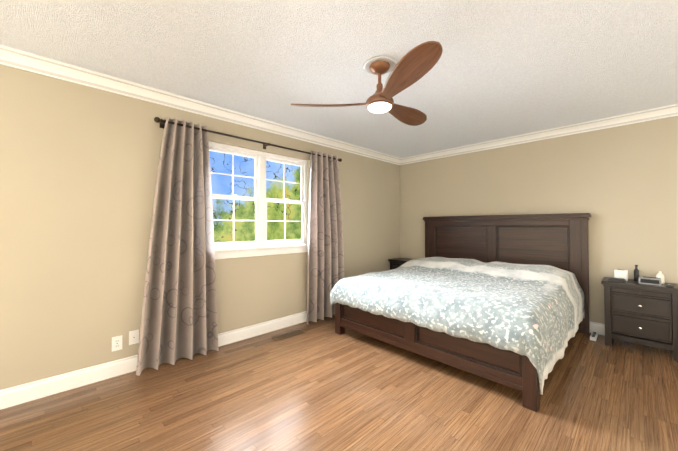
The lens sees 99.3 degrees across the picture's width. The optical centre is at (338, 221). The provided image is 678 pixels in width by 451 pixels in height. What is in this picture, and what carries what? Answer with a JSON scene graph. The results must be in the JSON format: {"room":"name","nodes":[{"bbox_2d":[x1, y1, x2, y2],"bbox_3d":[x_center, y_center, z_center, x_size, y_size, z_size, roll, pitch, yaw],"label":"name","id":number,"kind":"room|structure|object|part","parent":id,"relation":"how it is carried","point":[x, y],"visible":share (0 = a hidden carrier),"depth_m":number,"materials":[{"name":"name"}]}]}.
{"room":"bedroom","nodes":[
{"label":"bedroom","id":0,"kind":"room"},
{"bbox_2d":[0,64,399,389],"bbox_3d":[-0.830,0.073,3.481,5.550,2.440,0.150,1,-1,-44],"label":"wall","id":1,"kind":"structure","parent":0,"point":[79,164],"depth_m":2.31,"materials":[{"name":"paint"}]},
{"bbox_2d":[112,335,121,351],"bbox_3d":[-1.838,1.012,2.387,0.070,0.115,0.008,1,-1,-44],"label":"electrical outlet","id":2,"kind":"object","parent":1,"relation":"attached to","point":[116,343],"visible":1,"depth_m":2.38,"materials":[{"name":"white plastic"}]},
{"bbox_2d":[129,330,138,344],"bbox_3d":[-1.754,0.993,2.465,0.070,0.115,0.012,1,-1,-44],"label":"electrical outlet","id":3,"kind":"object","parent":1,"relation":"attached to","point":[134,337],"visible":1,"depth_m":2.46,"materials":[{"name":"white plastic"}]},
{"bbox_2d":[0,311,306,409],"bbox_3d":[-0.827,1.229,3.353,5.400,0.126,0.014,1,-1,-44],"label":"baseboard","id":4,"kind":"structure","parent":1,"relation":"attached to","point":[23,393],"depth_m":2.28,"materials":[{"name":"white wood"}]},
{"bbox_2d":[0,45,399,164],"bbox_3d":[-0.802,-1.100,3.362,5.400,0.098,0.086,1,-1,-44],"label":"crown molding","id":5,"kind":"structure","parent":1,"relation":"attached to","point":[19,59],"depth_m":2.57,"materials":[{"name":"white wood"}]},
{"bbox_2d":[154,117,341,161],"bbox_3d":[-0.812,-0.874,3.318,2.278,0.070,0.128,1,-1,-44],"label":"curtain rod","id":6,"kind":"object","parent":1,"relation":"attached to","point":[161,121],"visible":0.92,"depth_m":2.99,"materials":[{"name":"brown metal"}]},
{"bbox_2d":[136,116,218,375],"bbox_3d":[-1.447,0.170,2.636,0.668,2.198,0.120,1,-1,-44],"label":"curtain","id":7,"kind":"object","parent":6,"relation":"hanging from","point":[179,315],"visible":1,"depth_m":2.65,"materials":[{"name":"fabric"}]},
{"bbox_2d":[306,150,343,323],"bbox_3d":[-0.177,0.188,3.858,0.667,2.198,0.120,1,-1,-44],"label":"curtain","id":8,"kind":"object","parent":6,"relation":"hanging from","point":[325,263],"visible":0.94,"depth_m":3.81,"materials":[{"name":"fabric"}]},
{"bbox_2d":[208,141,307,258],"bbox_3d":[-0.894,-0.211,3.372,1.430,1.215,0.155,1,-1,-44],"label":"window","id":9,"kind":"structure","parent":1,"relation":"in","point":[260,245],"depth_m":3.37,"materials":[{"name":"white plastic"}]},
{"bbox_2d":[0,315,677,450],"bbox_3d":[0.693,1.327,1.771,5.700,0.120,4.700,1,-1,-44],"label":"floor","id":10,"kind":"structure","parent":0,"point":[320,385],"depth_m":1.99,"materials":[{"name":"brown wood"}]},
{"bbox_2d":[272,329,305,340],"bbox_3d":[-0.565,1.287,3.267,0.380,0.007,0.110,1,-1,-44],"label":"floor vent","id":11,"kind":"object","parent":10,"relation":"in","point":[289,334],"visible":1,"depth_m":3.25,"materials":[{"name":"brown metal"}]},
{"bbox_2d":[388,258,412,269],"bbox_3d":[1.147,0.983,4.895,0.362,0.665,0.495,1,-1,-44],"label":"nightstand","id":12,"kind":"object","parent":10,"relation":"on","point":[395,263],"visible":0.21,"depth_m":4.90,"materials":[{"name":"brown wood"}]},
{"bbox_2d":[330,213,591,411],"bbox_3d":[1.389,0.599,3.352,2.177,1.385,2.167,1,-1,-44],"label":"bed","id":13,"kind":"object","parent":10,"relation":"on","point":[502,299],"visible":1,"depth_m":2.85,"materials":[{"name":"grey fabric"}]},
{"bbox_3d":[0.662,1.063,2.651,0.080,0.435,1.965,1,-1,-44],"label":"footboard","id":14,"kind":"part","parent":13,"relation":"part of","materials":[{"name":"brown wood"}]},
{"bbox_2d":[330,257,584,394],"bbox_3d":[1.330,0.848,3.328,2.066,0.670,2.114,1,-1,-44],"label":"quilt","id":15,"kind":"object","parent":13,"relation":"on","point":[507,324],"depth_m":2.55,"materials":[{"name":"fabric"}]},
{"bbox_3d":[2.152,0.609,4.039,0.123,1.385,2.100,1,-1,-44],"label":"headboard","id":16,"kind":"part","parent":13,"relation":"part of","materials":[{"name":"brown wood"}]},
{"bbox_2d":[590,331,597,340],"bbox_3d":[2.825,1.270,3.191,0.240,0.036,0.050,1,-1,-44],"label":"power strip","id":17,"kind":"object","parent":10,"relation":"on","point":[593,336],"visible":1,"depth_m":3.13,"materials":[{"name":"white plastic"}]},
{"bbox_2d":[601,265,677,360],"bbox_3d":[3.048,0.868,2.920,0.362,0.834,0.550,1,-1,-44],"label":"nightstand","id":18,"kind":"object","parent":10,"relation":"on","point":[642,310],"visible":1,"depth_m":2.82,"materials":[{"name":"brown wood"}]},
{"bbox_2d":[634,265,638,280],"bbox_3d":[3.093,0.536,2.996,0.042,0.168,0.042,1,-1,-44],"label":"bottle","id":19,"kind":"object","parent":18,"relation":"on","point":[636,272],"depth_m":2.99,"materials":[{"name":"black glass"}]},
{"bbox_2d":[639,276,660,285],"bbox_3d":[3.068,0.585,2.846,0.102,0.066,0.150,1,-1,-44],"label":"clock","id":20,"kind":"object","parent":18,"relation":"on","point":[655,281],"depth_m":2.81,"materials":[{"name":"grey plastic"}]},
{"bbox_2d":[0,0,677,157],"bbox_3d":[0.693,-1.232,1.810,5.700,0.120,4.700,1,-1,-44],"label":"ceiling","id":21,"kind":"structure","parent":0,"point":[500,69],"depth_m":2.03,"materials":[{"name":"white paint"}]},
{"bbox_2d":[291,41,442,125],"bbox_3d":[0.419,-0.993,2.219,1.131,0.344,1.184,1,-1,-44],"label":"fan","id":22,"kind":"object","parent":21,"relation":"hanging from","point":[413,65],"visible":1,"depth_m":2.04,"materials":[{"name":"brown wood"}]},
{"bbox_3d":[-0.060,-0.899,2.212,0.441,0.081,0.534,1,-1,-44],"label":"blade","id":23,"kind":"part","parent":22,"relation":"part of","materials":[{"name":"brown wood"}]},
{"bbox_3d":[0.568,-0.895,2.422,0.638,0.081,0.183,1,-1,-44],"label":"blade","id":24,"kind":"part","parent":22,"relation":"part of","materials":[{"name":"brown wood"}]},
{"bbox_3d":[0.412,-0.905,1.798,0.343,0.081,0.595,1,-1,-44],"label":"blade","id":25,"kind":"part","parent":22,"relation":"part of","materials":[{"name":"brown wood"}]},
{"bbox_2d":[400,116,677,323],"bbox_3d":[2.745,0.076,3.660,0.150,2.440,4.550,1,-1,-44],"label":"wall","id":26,"kind":"structure","parent":0,"point":[619,184],"depth_m":3.36,"materials":[{"name":"paint"}]},
{"bbox_2d":[400,104,677,164],"bbox_3d":[2.601,-1.095,3.657,0.086,0.098,4.200,1,-1,-44],"label":"crown molding","id":27,"kind":"structure","parent":26,"relation":"attached to","point":[671,110],"depth_m":3.55,"materials":[{"name":"white wood"}]},
{"bbox_2d":[590,322,604,335],"bbox_3d":[2.637,1.233,3.636,0.014,0.126,4.350,1,-1,-44],"label":"baseboard","id":28,"kind":"structure","parent":26,"relation":"attached to","point":[596,327],"depth_m":3.29,"materials":[{"name":"white wood"}]},
{"label":"outside","id":29,"kind":"structure","parent":0,"visible":0},
{"bbox_2d":[209,151,301,242],"bbox_3d":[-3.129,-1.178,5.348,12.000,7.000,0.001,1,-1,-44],"label":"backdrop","id":30,"kind":"structure","parent":29,"point":[223,227],"depth_m":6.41,"materials":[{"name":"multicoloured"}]}
]}

